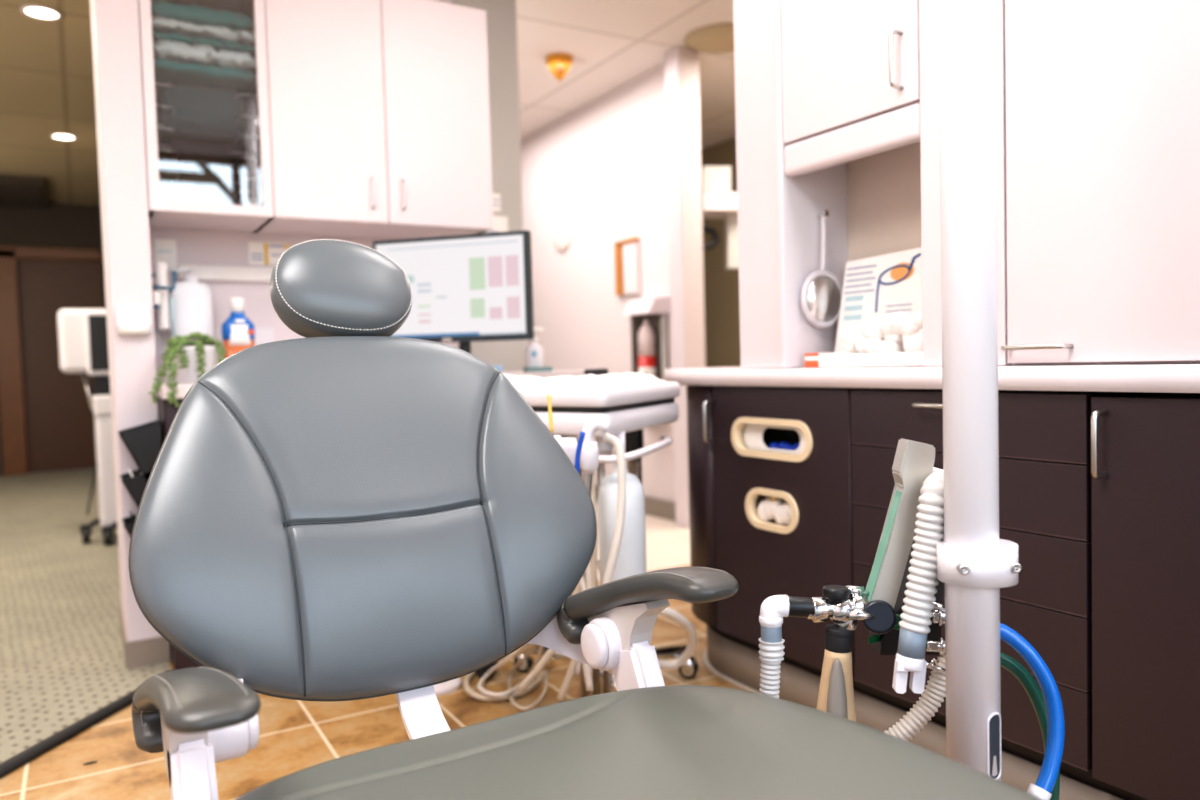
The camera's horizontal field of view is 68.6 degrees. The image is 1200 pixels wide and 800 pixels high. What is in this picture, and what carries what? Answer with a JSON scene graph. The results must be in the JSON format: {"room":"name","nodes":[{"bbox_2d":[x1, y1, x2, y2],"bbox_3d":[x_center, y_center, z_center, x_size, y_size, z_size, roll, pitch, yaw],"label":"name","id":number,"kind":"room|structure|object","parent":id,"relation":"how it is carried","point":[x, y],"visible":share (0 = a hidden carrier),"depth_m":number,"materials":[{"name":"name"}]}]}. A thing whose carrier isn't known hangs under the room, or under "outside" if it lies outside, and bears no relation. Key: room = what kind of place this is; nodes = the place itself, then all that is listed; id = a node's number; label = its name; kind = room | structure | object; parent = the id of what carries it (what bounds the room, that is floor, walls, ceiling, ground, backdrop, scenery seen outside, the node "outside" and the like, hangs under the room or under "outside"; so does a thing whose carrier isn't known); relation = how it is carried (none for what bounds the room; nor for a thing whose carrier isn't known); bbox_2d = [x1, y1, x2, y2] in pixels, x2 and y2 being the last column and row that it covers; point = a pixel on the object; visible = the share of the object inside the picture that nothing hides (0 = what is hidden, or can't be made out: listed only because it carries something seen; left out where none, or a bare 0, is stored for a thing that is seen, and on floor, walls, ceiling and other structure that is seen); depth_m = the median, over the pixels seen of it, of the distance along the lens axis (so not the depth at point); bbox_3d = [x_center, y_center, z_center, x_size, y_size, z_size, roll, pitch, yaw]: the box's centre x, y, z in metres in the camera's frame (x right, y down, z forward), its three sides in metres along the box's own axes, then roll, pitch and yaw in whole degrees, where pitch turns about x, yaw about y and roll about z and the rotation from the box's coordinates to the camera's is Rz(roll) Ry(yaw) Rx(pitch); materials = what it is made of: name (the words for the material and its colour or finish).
{"room":"dental clinic","nodes":[
{"label":"dental clinic","id":0,"kind":"room"},
{"bbox_2d":[0,202,100,475],"bbox_3d":[-5.415,-0.540,7.777,1.820,2.440,0.120,-3,3,-30],"label":"wall","id":1,"kind":"structure","parent":0,"point":[61,225],"depth_m":7.95,"materials":[{"name":"paint"}]},
{"bbox_2d":[0,174,47,208],"bbox_3d":[-5.279,-1.703,7.047,1.420,0.060,1.180,-3,3,-30],"label":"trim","id":2,"kind":"structure","parent":1,"relation":"attached to","point":[26,191],"depth_m":7.17,"materials":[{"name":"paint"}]},
{"bbox_2d":[0,246,103,475],"bbox_3d":[-4.938,-0.359,8.029,0.920,2.030,0.140,-3,3,-30],"label":"door","id":3,"kind":"structure","parent":1,"relation":"in","point":[47,418],"depth_m":7.97,"materials":[{"name":"brown wood"}]},
{"bbox_2d":[0,468,170,762],"bbox_3d":[-3.227,0.789,4.412,2.050,0.050,9.560,-3,3,-30],"label":"floor","id":4,"kind":"structure","parent":0,"point":[62,659],"depth_m":3.23,"materials":[{"name":"beige carpet"}]},
{"bbox_2d":[57,309,116,544],"bbox_3d":[-2.625,0.133,4.617,0.324,1.207,0.451,-3,3,-30],"label":"cart","id":5,"kind":"object","parent":4,"relation":"on","point":[82,333],"visible":0.53,"depth_m":4.48,"materials":[{"name":"white plastic"}]},
{"bbox_2d":[99,197,105,308],"bbox_3d":[-3.232,-0.522,5.988,0.120,2.440,6.780,-3,3,-30],"label":"wall","id":6,"kind":"structure","parent":0,"point":[100,223],"depth_m":7.86,"materials":[{"name":"paint"}]},
{"bbox_2d":[90,0,170,655],"bbox_3d":[-1.503,-0.431,2.789,0.111,2.440,0.490,-3,3,-30],"label":"wall","id":7,"kind":"structure","parent":0,"point":[115,29],"depth_m":2.58,"materials":[{"name":"white paint"}]},
{"bbox_2d":[116,305,150,334],"bbox_3d":[-1.361,-0.235,2.568,0.085,0.089,0.045,-3,3,-30],"label":"holder","id":8,"kind":"object","parent":7,"relation":"attached to","point":[131,319],"visible":1,"depth_m":2.56,"materials":[{"name":"white plastic"}]},
{"bbox_2d":[118,420,162,536],"bbox_3d":[-1.317,0.295,2.538,0.108,0.464,0.144,-3,3,-30],"label":"rack","id":9,"kind":"object","parent":7,"relation":"attached to","point":[144,442],"visible":0.39,"depth_m":2.47,"materials":[{"name":"black plastic"}]},
{"bbox_2d":[119,605,170,668],"bbox_3d":[-1.472,0.747,2.835,0.118,0.082,0.498,-3,3,-30],"label":"baseboard","id":10,"kind":"structure","parent":7,"relation":"attached to","point":[144,652],"depth_m":2.62,"materials":[{"name":"plastic"}]},
{"bbox_2d":[152,271,175,308],"bbox_3d":[-1.421,-0.346,2.840,0.084,0.118,0.250,-3,3,-30],"label":"rack","id":11,"kind":"object","parent":7,"relation":"attached to","point":[156,294],"visible":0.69,"depth_m":2.73,"materials":[{"name":"teal metal"}]},
{"bbox_2d":[155,262,169,329],"bbox_3d":[-1.389,-0.330,2.795,0.034,0.212,0.034,-3,3,-30],"label":"tube","id":12,"kind":"object","parent":11,"relation":"in","point":[161,267],"visible":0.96,"depth_m":2.78,"materials":[{"name":"plastic"}]},
{"bbox_2d":[170,297,174,335],"bbox_3d":[-1.356,-0.265,2.793,0.010,0.121,0.010,-3,3,-30],"label":"blue swab","id":13,"kind":"object","parent":11,"relation":"hanging from","point":[171,298],"visible":1,"depth_m":2.79,"materials":[{"name":"plastic"}]},
{"bbox_2d":[223,340,254,358],"bbox_3d":[-1.167,-0.128,2.850,0.094,0.132,0.060,-3,3,-30],"label":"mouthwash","id":14,"kind":"object","parent":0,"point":[232,347],"depth_m":2.82,"materials":[{"name":"orange liquid"}]},
{"bbox_2d":[149,0,526,382],"bbox_3d":[-0.948,-0.470,3.331,1.410,2.440,0.120,-3,3,-30],"label":"wall","id":15,"kind":"structure","parent":0,"point":[501,18],"depth_m":3.53,"materials":[{"name":"grey paint"}]},
{"bbox_2d":[154,239,176,270],"bbox_3d":[-1.458,-0.487,2.957,0.065,0.105,0.004,-3,3,-30],"label":"paper sheet","id":16,"kind":"object","parent":15,"relation":"attached to","point":[165,249],"visible":0.86,"depth_m":2.96,"materials":[{"name":"white paper"}]},
{"bbox_2d":[168,268,213,340],"bbox_3d":[-1.374,-0.314,2.944,0.136,0.246,0.120,-3,3,-30],"label":"pump bottle","id":17,"kind":"object","parent":15,"relation":"attached to","point":[193,303],"visible":0.68,"depth_m":2.90,"materials":[{"name":"plastic"}]},
{"bbox_2d":[154,328,273,355],"bbox_3d":[-1.332,-0.201,3.035,0.395,0.090,0.012,-3,3,-30],"label":"strip","id":18,"kind":"object","parent":15,"relation":"attached to","point":[262,335],"visible":0.24,"depth_m":3.04,"materials":[{"name":"white plastic"}]},
{"bbox_2d":[177,264,272,281],"bbox_3d":[-1.241,-0.440,3.071,0.420,0.050,0.030,-3,3,-30],"label":"wall rail","id":19,"kind":"object","parent":15,"relation":"attached to","point":[205,272],"visible":0.52,"depth_m":3.03,"materials":[{"name":"white plastic"}]},
{"bbox_2d":[248,241,288,264],"bbox_3d":[-1.175,-0.519,3.123,0.135,0.080,0.004,-3,3,-30],"label":"paper sheet","id":20,"kind":"object","parent":15,"relation":"attached to","point":[260,253],"visible":0.92,"depth_m":3.12,"materials":[{"name":"white paper"}]},
{"bbox_2d":[264,243,268,264],"bbox_3d":[-1.182,-0.517,3.118,0.014,0.076,0.001,-3,3,-30],"label":"print","id":21,"kind":"object","parent":20,"relation":"attached to","point":[266,245],"depth_m":3.12},
{"bbox_2d":[269,245,284,246],"bbox_3d":[-1.151,-0.548,3.135,0.054,0.008,0.001,-3,3,-30],"label":"print","id":22,"kind":"object","parent":20,"relation":"on","point":[269,245],"depth_m":3.13},
{"bbox_2d":[138,0,492,239],"bbox_3d":[-0.955,-0.979,3.014,1.106,0.774,0.394,-3,3,-30],"label":"upper cabinet","id":23,"kind":"object","parent":15,"relation":"attached to","point":[372,121],"depth_m":2.94,"materials":[{"name":"white laminate"}]},
{"bbox_2d":[160,81,245,136],"bbox_3d":[-1.285,-0.938,2.846,0.238,0.131,0.150,-3,3,-30],"label":"cloth bundle","id":24,"kind":"object","parent":23,"relation":"on","point":[199,108],"visible":0.98,"depth_m":2.79,"materials":[{"name":"grey fabric"}]},
{"bbox_2d":[154,58,256,98],"bbox_3d":[-1.275,-1.026,2.823,0.295,0.044,0.235,-3,3,-30],"label":"pad","id":25,"kind":"object","parent":24,"relation":"on","point":[165,71],"visible":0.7,"depth_m":2.76,"materials":[{"name":"teal fabric"}]},
{"bbox_2d":[153,39,255,71],"bbox_3d":[-1.274,-1.070,2.817,0.300,0.066,0.245,-3,3,-30],"label":"bag","id":26,"kind":"object","parent":25,"relation":"on","point":[180,52],"visible":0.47,"depth_m":2.71,"materials":[{"name":"white plastic"}]},
{"bbox_2d":[152,31,254,56],"bbox_3d":[-1.277,-1.112,2.820,0.295,0.038,0.235,-3,3,-30],"label":"pad","id":27,"kind":"object","parent":26,"relation":"on","point":[216,44],"visible":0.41,"depth_m":2.72,"materials":[{"name":"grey fabric"}]},
{"bbox_2d":[151,17,254,45],"bbox_3d":[-1.276,-1.145,2.814,0.300,0.042,0.245,-3,3,-30],"label":"bag","id":28,"kind":"object","parent":27,"relation":"on","point":[160,24],"visible":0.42,"depth_m":2.72,"materials":[{"name":"white plastic"}]},
{"bbox_2d":[151,0,253,31],"bbox_3d":[-1.279,-1.193,2.816,0.295,0.066,0.235,-3,3,-30],"label":"pad","id":29,"kind":"object","parent":28,"relation":"on","point":[196,15],"visible":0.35,"depth_m":2.72,"materials":[{"name":"teal fabric"}]},
{"bbox_2d":[245,202,258,205],"bbox_3d":[-1.113,-0.614,2.814,0.035,0.030,0.055,-3,3,-30],"label":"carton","id":30,"kind":"object","parent":23,"relation":"in","point":[248,203],"visible":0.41,"depth_m":2.79,"materials":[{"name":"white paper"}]},
{"bbox_2d":[492,193,500,210],"bbox_3d":[-0.430,-0.799,3.555,0.060,0.070,0.004,-3,3,-30],"label":"paper sheet","id":31,"kind":"object","parent":15,"relation":"attached to","point":[495,197],"visible":0.64,"depth_m":3.56,"materials":[{"name":"white paper"}]},
{"bbox_2d":[487,216,507,232],"bbox_3d":[-0.414,-0.695,3.568,0.090,0.100,0.004,-3,3,-30],"label":"paper sheet","id":32,"kind":"object","parent":15,"relation":"attached to","point":[500,223],"visible":0.5,"depth_m":3.57,"materials":[{"name":"white paper"}]},
{"bbox_2d":[0,0,735,204],"bbox_3d":[-0.541,-1.804,5.092,7.600,0.050,11.000,-3,3,-30],"label":"ceiling","id":33,"kind":"structure","parent":0,"point":[611,44],"depth_m":4.66,"materials":[{"name":"paint"}]},
{"bbox_2d":[20,5,62,19],"bbox_3d":[-2.402,-1.667,3.787,0.156,0.008,0.156,-3,3,-30],"label":"recessed light","id":34,"kind":"object","parent":33,"relation":"in","point":[35,11],"visible":1,"depth_m":3.78,"materials":[{"name":"white glass"}]},
{"bbox_2d":[50,133,76,139],"bbox_3d":[-3.509,-1.722,5.757,0.156,0.008,0.156,-3,3,-30],"label":"recessed light","id":35,"kind":"object","parent":33,"relation":"in","point":[62,136],"visible":1,"depth_m":5.75,"materials":[{"name":"white glass"}]},
{"bbox_2d":[546,53,572,80],"bbox_3d":[-0.208,-1.707,4.536,0.140,0.115,0.140,-3,3,-30],"label":"ceiling light","id":36,"kind":"object","parent":33,"relation":"attached to","point":[559,64],"visible":1,"depth_m":4.49,"materials":[{"name":"orange glass"}]},
{"bbox_2d":[684,23,733,52],"bbox_3d":[0.603,-1.760,4.317,0.380,0.035,0.380,-3,3,-30],"label":"ceiling vent","id":37,"kind":"object","parent":33,"relation":"in","point":[714,38],"visible":0.7,"depth_m":4.26,"materials":[{"name":"metal"}]},
{"bbox_2d":[0,502,745,799],"bbox_3d":[-0.421,0.685,5.114,7.600,0.050,11.200,-3,3,-30],"label":"floor","id":38,"kind":"structure","parent":0,"point":[295,735],"depth_m":2.12,"materials":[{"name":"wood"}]},
{"bbox_2d":[0,689,136,777],"bbox_3d":[-1.450,0.855,1.153,0.049,0.022,2.802,-1,3,9],"label":"trim","id":39,"kind":"structure","parent":38,"relation":"on","point":[13,763],"depth_m":2.10,"materials":[{"name":"black rubber"}]},
{"bbox_2d":[83,761,97,764],"bbox_3d":[-1.145,0.816,1.977,0.031,0.005,0.012,-3,3,-30],"label":"floor fleck","id":40,"kind":"structure","parent":38,"relation":"on","point":[91,762],"depth_m":1.98,"materials":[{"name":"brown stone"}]},
{"bbox_2d":[158,398,577,669],"bbox_3d":[-0.772,0.361,3.067,1.351,0.795,0.553,-3,3,-30],"label":"base cabinet","id":41,"kind":"object","parent":38,"relation":"on","point":[167,411],"visible":0.06,"depth_m":2.55,"materials":[{"name":"laminate"}]},
{"bbox_2d":[157,370,583,398],"bbox_3d":[-0.780,-0.060,3.061,1.371,0.043,0.535,-3,3,-30],"label":"countertop","id":42,"kind":"structure","parent":41,"relation":"on","point":[182,388],"depth_m":3.04,"materials":[{"name":"laminate"}]},
{"bbox_2d":[149,332,226,406],"bbox_3d":[-1.224,-0.093,2.598,0.164,0.217,0.230,0,3,26],"label":"potted succulent","id":43,"kind":"object","parent":42,"relation":"on","point":[190,360],"visible":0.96,"depth_m":2.58,"materials":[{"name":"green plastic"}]},
{"bbox_2d":[173,346,218,382],"bbox_3d":[-1.217,-0.106,2.647,0.134,0.108,0.134,-3,3,-30],"label":"pot","id":44,"kind":"object","parent":43,"relation":"attached to","point":[189,374],"depth_m":2.59,"materials":[{"name":"white ceramic"}]},
{"bbox_2d":[221,298,254,358],"bbox_3d":[-1.168,-0.195,2.845,0.100,0.266,0.070,-3,3,-30],"label":"mouthwash bottle","id":45,"kind":"object","parent":42,"relation":"on","point":[237,331],"visible":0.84,"depth_m":2.82,"materials":[{"name":"orange plastic"}]},
{"bbox_2d":[373,230,533,353],"bbox_3d":[-0.450,-0.306,2.901,0.538,0.442,0.201,-1,3,16],"label":"computer monitor","id":46,"kind":"object","parent":42,"relation":"on","point":[466,289],"visible":0.7,"depth_m":2.79,"materials":[{"name":"plastic"}]},
{"bbox_2d":[492,365,502,372],"bbox_3d":[-0.383,-0.106,3.035,0.090,0.028,0.040,-3,3,-30],"label":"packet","id":47,"kind":"object","parent":42,"relation":"on","point":[498,367],"visible":0.34,"depth_m":3.03,"materials":[{"name":"blue plastic"}]},
{"bbox_2d":[525,328,542,366],"bbox_3d":[-0.239,-0.182,3.188,0.064,0.158,0.064,-3,3,-30],"label":"pump bottle","id":48,"kind":"object","parent":42,"relation":"on","point":[533,352],"visible":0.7,"depth_m":3.17,"materials":[{"name":"white plastic"}]},
{"bbox_2d":[524,367,552,371],"bbox_3d":[-0.220,-0.110,3.143,0.100,0.016,0.040,-3,3,-30],"label":"tray","id":49,"kind":"object","parent":42,"relation":"on","point":[526,369],"visible":0.97,"depth_m":3.12,"materials":[{"name":"teal plastic"}]},
{"bbox_2d":[433,677,461,695],"bbox_3d":[-0.447,0.762,2.394,0.140,0.034,0.140,-3,3,-30],"label":"round foot","id":50,"kind":"object","parent":38,"relation":"on","point":[450,686],"visible":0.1,"depth_m":2.35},
{"bbox_2d":[475,661,497,679],"bbox_3d":[-0.326,0.738,2.454,0.065,0.064,0.082,-3,3,-30],"label":"wheel","id":51,"kind":"object","parent":38,"relation":"on","point":[483,671],"visible":0.35,"depth_m":2.42,"materials":[{"name":"rubber"}]},
{"bbox_2d":[463,644,556,700],"bbox_3d":[-0.229,0.608,2.286,0.275,0.378,0.603,-2,3,-5],"label":"coiled hose","id":52,"kind":"object","parent":38,"relation":"on","point":[482,697],"visible":0.43,"depth_m":2.29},
{"bbox_2d":[477,644,543,696],"bbox_3d":[-0.221,0.600,2.205,0.172,0.354,0.443,-2,3,-11],"label":"coiled hose","id":53,"kind":"object","parent":38,"relation":"on","point":[511,656],"visible":0.6,"depth_m":2.26,"materials":[{"name":"beige rubber"}]},
{"bbox_2d":[508,594,571,710],"bbox_3d":[-0.169,0.604,2.305,0.154,0.370,0.639,-2,3,-11],"label":"coiled hose","id":54,"kind":"object","parent":38,"relation":"on","point":[524,708],"visible":0.58,"depth_m":2.25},
{"bbox_2d":[128,239,1042,799],"bbox_3d":[0.034,0.302,0.680,0.687,1.076,1.842,-3,3,-30],"label":"dental chair","id":55,"kind":"object","parent":38,"relation":"on","point":[347,510],"visible":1,"depth_m":1.14,"materials":[{"name":"grey leather"}]},
{"bbox_2d":[513,382,697,701],"bbox_3d":[0.007,0.369,2.170,0.664,0.811,0.813,-3,3,-30],"label":"cart","id":56,"kind":"object","parent":38,"relation":"on","point":[623,412],"visible":0.54,"depth_m":1.94,"materials":[{"name":"white plastic"}]},
{"bbox_2d":[516,653,531,669],"bbox_3d":[-0.216,0.734,2.489,0.047,0.052,0.047,-1,3,3],"label":"hood","id":57,"kind":"object","parent":56,"relation":"attached to","point":[526,664],"depth_m":2.47,"materials":[{"name":"silver metal"}]},
{"bbox_2d":[503,374,559,388],"bbox_3d":[-0.234,-0.049,2.207,0.200,0.034,0.320,-4,3,-42],"label":"tray cover","id":58,"kind":"object","parent":56,"relation":"on","point":[520,382],"visible":0.38,"depth_m":2.11,"materials":[{"name":"white paper"}]},
{"bbox_2d":[545,374,644,386],"bbox_3d":[-0.046,-0.051,2.202,0.300,0.027,0.200,0,3,25],"label":"tray cover","id":59,"kind":"object","parent":56,"relation":"on","point":[586,380],"visible":0.75,"depth_m":2.12,"materials":[{"name":"white paper"}]},
{"bbox_2d":[584,369,607,375],"bbox_3d":[-0.010,-0.068,2.455,0.060,0.038,0.040,-3,3,-30],"label":"clip","id":60,"kind":"object","parent":56,"relation":"on","point":[597,372],"visible":0.44,"depth_m":2.44,"materials":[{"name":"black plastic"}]},
{"bbox_2d":[518,382,679,406],"bbox_3d":[-0.095,-0.018,2.255,0.660,0.040,0.467,1,3,41],"label":"tray","id":61,"kind":"object","parent":56,"relation":"on","point":[659,394],"depth_m":1.98,"materials":[{"name":"white plastic"}]},
{"bbox_2d":[536,402,678,436],"bbox_3d":[-0.093,0.040,2.258,0.649,0.052,0.460,1,3,41],"label":"tray","id":62,"kind":"object","parent":56,"relation":"on","point":[568,420],"depth_m":1.97,"materials":[{"name":"white plastic"}]},
{"bbox_2d":[598,463,646,584],"bbox_3d":[0.049,0.290,1.980,0.106,0.315,0.106,-3,3,-30],"label":"water bottle","id":63,"kind":"object","parent":56,"relation":"on","point":[631,560],"depth_m":1.94,"materials":[{"name":"white plastic"}]},
{"bbox_2d":[607,372,668,382],"bbox_3d":[0.059,-0.058,2.299,0.200,0.027,0.160,0,3,25],"label":"tray cover","id":64,"kind":"object","parent":56,"relation":"on","point":[639,376],"visible":0.52,"depth_m":2.25,"materials":[{"name":"white paper"}]},
{"bbox_2d":[597,560,696,669],"bbox_3d":[0.118,0.506,2.037,0.248,0.301,0.120,-3,3,-30],"label":"hose","id":65,"kind":"object","parent":56,"relation":"hanging from","point":[671,613],"visible":0.42,"depth_m":2.07,"materials":[{"name":"beige rubber"}]},
{"bbox_2d":[681,656,696,675],"bbox_3d":[0.242,0.725,2.407,0.047,0.052,0.047,-1,3,3],"label":"hood","id":66,"kind":"object","parent":56,"relation":"attached to","point":[689,668],"depth_m":2.39,"materials":[{"name":"silver metal"}]},
{"bbox_2d":[686,385,1199,799],"bbox_3d":[0.925,0.379,1.579,0.390,0.795,2.560,-3,3,-30],"label":"base cabinet","id":67,"kind":"object","parent":38,"relation":"on","point":[1099,492],"visible":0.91,"depth_m":1.54,"materials":[{"name":"laminate"}]},
{"bbox_2d":[757,495,791,525],"bbox_3d":[0.469,0.263,2.155,0.112,0.120,0.220,-3,3,-30],"label":"tissue box","id":68,"kind":"object","parent":67,"relation":"in","point":[777,510],"visible":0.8,"depth_m":2.13,"materials":[{"name":"white paper"}]},
{"bbox_2d":[743,423,860,453],"bbox_3d":[0.477,0.088,2.155,0.111,0.130,0.320,-3,3,-30],"label":"glove box","id":69,"kind":"object","parent":67,"relation":"in","point":[784,439],"visible":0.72,"depth_m":2.19,"materials":[{"name":"white paper"}]},
{"bbox_2d":[665,363,1199,392],"bbox_3d":[0.907,-0.045,1.586,0.375,0.042,2.610,-3,3,-30],"label":"countertop","id":70,"kind":"structure","parent":67,"relation":"on","point":[1164,377],"depth_m":1.58,"materials":[{"name":"laminate"}]},
{"bbox_2d":[805,352,858,366],"bbox_3d":[0.527,-0.092,2.005,0.050,0.032,0.120,-3,3,-30],"label":"box","id":71,"kind":"object","parent":70,"relation":"on","point":[811,359],"visible":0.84,"depth_m":2.00,"materials":[{"name":"white cardboard"}]},
{"bbox_2d":[830,312,922,366],"bbox_3d":[0.605,-0.129,1.876,0.074,0.113,0.260,-3,3,-30],"label":"model","id":72,"kind":"object","parent":70,"relation":"on","point":[877,341],"visible":0.89,"depth_m":1.84,"materials":[{"name":"white plastic"}]},
{"bbox_2d":[835,247,921,352],"bbox_3d":[0.657,-0.206,1.940,0.047,0.258,0.350,-3,3,-30],"label":"printed sign","id":73,"kind":"object","parent":70,"relation":"on","point":[875,287],"visible":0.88,"depth_m":1.98,"materials":[{"name":"white paper"}]},
{"bbox_2d":[890,263,913,280],"bbox_3d":[0.664,-0.282,1.936,0.007,0.040,0.064,-3,3,-30],"label":"print","id":74,"kind":"object","parent":73,"relation":"attached to","point":[898,271],"depth_m":1.94},
{"bbox_2d":[733,0,1199,367],"bbox_3d":[1.005,-0.839,1.335,0.389,1.557,2.115,-3,3,-30],"label":"upper cabinet","id":75,"kind":"object","parent":70,"relation":"on","point":[837,101],"visible":0.91,"depth_m":1.54,"materials":[{"name":"white laminate"}]},
{"bbox_2d":[817,209,829,217],"bbox_3d":[0.526,-0.439,2.081,0.020,0.020,0.028,-3,3,-30],"label":"wall hook","id":76,"kind":"object","parent":75,"relation":"attached to","point":[825,213],"visible":1,"depth_m":2.07,"materials":[{"name":"silver metal"}]},
{"bbox_2d":[801,216,842,327],"bbox_3d":[0.526,-0.302,2.083,0.138,0.264,0.014,-3,3,-30],"label":"mirror","id":77,"kind":"object","parent":76,"relation":"hanging from","point":[821,293],"visible":0.94,"depth_m":2.08,"materials":[{"name":"white plastic"}]},
{"bbox_2d":[936,0,1021,780],"bbox_3d":[0.414,-0.395,0.993,0.180,2.420,0.180,-3,3,-30],"label":"support post","id":78,"kind":"object","parent":38,"relation":"on","point":[973,564],"visible":0.91,"depth_m":0.99,"materials":[{"name":"white metal"}]},
{"bbox_2d":[784,438,944,672],"bbox_3d":[0.350,0.201,1.121,0.229,0.303,0.160,-1,3,14],"label":"gas flowmeter","id":79,"kind":"object","parent":78,"relation":"attached to","point":[879,606],"visible":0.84,"depth_m":1.09,"materials":[{"name":"metal"}]},
{"bbox_2d":[758,595,788,697],"bbox_3d":[0.225,0.455,1.102,0.063,0.422,0.043,-1,3,6],"label":"corrugated hose","id":80,"kind":"object","parent":79,"relation":"hanging from","point":[773,609],"visible":0.47,"depth_m":1.09,"materials":[{"name":"white plastic"}]},
{"bbox_2d":[816,649,855,721],"bbox_3d":[0.291,0.460,1.098,0.069,0.300,0.064,-3,3,-30],"label":"bag","id":81,"kind":"object","parent":79,"relation":"hanging from","point":[836,690],"visible":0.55,"depth_m":1.09,"materials":[{"name":"beige rubber"}]},
{"bbox_2d":[892,469,943,693],"bbox_3d":[0.402,0.216,1.057,0.125,0.260,0.048,-3,3,-34],"label":"corrugated hose","id":82,"kind":"object","parent":79,"relation":"hanging from","point":[914,629],"visible":0.73,"depth_m":1.03,"materials":[{"name":"white plastic"}]},
{"bbox_2d":[1000,652,1059,799],"bbox_3d":[0.539,0.580,1.133,0.081,0.524,0.073,-3,3,-30],"label":"gas hose","id":83,"kind":"object","parent":79,"relation":"hanging from","point":[1014,667],"visible":0.6,"depth_m":1.12,"materials":[{"name":"green rubber"}]},
{"bbox_2d":[1000,623,1064,799],"bbox_3d":[0.506,0.563,1.058,0.098,0.573,0.125,0,3,26],"label":"gas hose","id":84,"kind":"object","parent":79,"relation":"hanging from","point":[1043,787],"visible":0.84,"depth_m":1.07,"materials":[{"name":"blue plastic"}]},
{"bbox_2d":[520,63,705,501],"bbox_3d":[-0.586,-0.616,6.457,0.120,2.440,4.260,-3,3,-30],"label":"wall","id":85,"kind":"structure","parent":0,"point":[602,165],"depth_m":5.30,"materials":[{"name":"paint"}]},
{"bbox_2d":[552,214,571,251],"bbox_3d":[-0.253,-1.083,5.703,0.030,0.240,0.240,-3,3,-30],"label":"disc","id":86,"kind":"object","parent":85,"relation":"attached to","point":[562,228],"visible":1,"depth_m":5.67,"materials":[{"name":"white"}]},
{"bbox_2d":[614,237,639,295],"bbox_3d":[0.157,-0.760,5.036,0.029,0.310,0.225,-3,3,-30],"label":"frame","id":87,"kind":"object","parent":85,"relation":"attached to","point":[627,261],"visible":1,"depth_m":5.02,"materials":[{"name":"brown wood"}]},
{"bbox_2d":[595,485,675,521],"bbox_3d":[-0.626,0.555,6.489,0.025,0.100,4.220,-3,3,-30],"label":"baseboard","id":88,"kind":"structure","parent":85,"relation":"attached to","point":[656,507],"depth_m":4.86,"materials":[{"name":"plastic"}]},
{"bbox_2d":[623,296,669,380],"bbox_3d":[0.258,-0.222,4.805,0.139,0.670,0.260,-3,3,-30],"label":"fire extinguisher cabinet","id":89,"kind":"object","parent":85,"relation":"attached to","point":[656,310],"visible":0.53,"depth_m":4.79,"materials":[{"name":"white metal"}]},
{"bbox_2d":[638,319,655,376],"bbox_3d":[0.259,-0.170,4.819,0.098,0.540,0.098,-3,3,-30],"label":"fire extinguisher","id":90,"kind":"object","parent":89,"relation":"in","point":[646,356],"visible":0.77,"depth_m":4.78,"materials":[{"name":"red metal"}]},
{"bbox_2d":[664,46,704,528],"bbox_3d":[0.449,-0.561,4.549,0.130,2.440,0.120,-3,3,-30],"label":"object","id":91,"kind":"structure","parent":85,"relation":"attached to","point":[681,63],"depth_m":4.49,"materials":[{"name":"white paint"}]},
{"bbox_2d":[701,166,738,269],"bbox_3d":[0.705,-1.074,5.167,0.278,0.618,0.333,-2,2,0],"label":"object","id":92,"kind":"object","parent":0,"point":[718,201],"visible":0.85,"depth_m":5.10,"materials":[{"name":"grey paint"}]},
{"bbox_2d":[702,192,736,218],"bbox_3d":[0.716,-1.137,5.150,0.253,0.109,0.305,-2,2,0],"label":"shelf","id":93,"kind":"object","parent":92,"relation":"attached to","point":[715,205],"depth_m":5.00,"materials":[{"name":"white laminate"}]},
{"bbox_2d":[701,137,740,367],"bbox_3d":[1.070,-0.655,6.307,0.100,2.440,6.200,-3,3,-30],"label":"wall","id":94,"kind":"structure","parent":0,"point":[721,286],"depth_m":6.49,"materials":[{"name":"brown paint"}]},
{"bbox_2d":[884,654,945,740],"bbox_3d":[0.383,0.461,1.145,0.191,0.316,0.048,-1,3,13],"label":"corrugated hose","id":95,"kind":"object","parent":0,"point":[934,693],"visible":0.4,"depth_m":1.12,"materials":[{"name":"beige plastic"}]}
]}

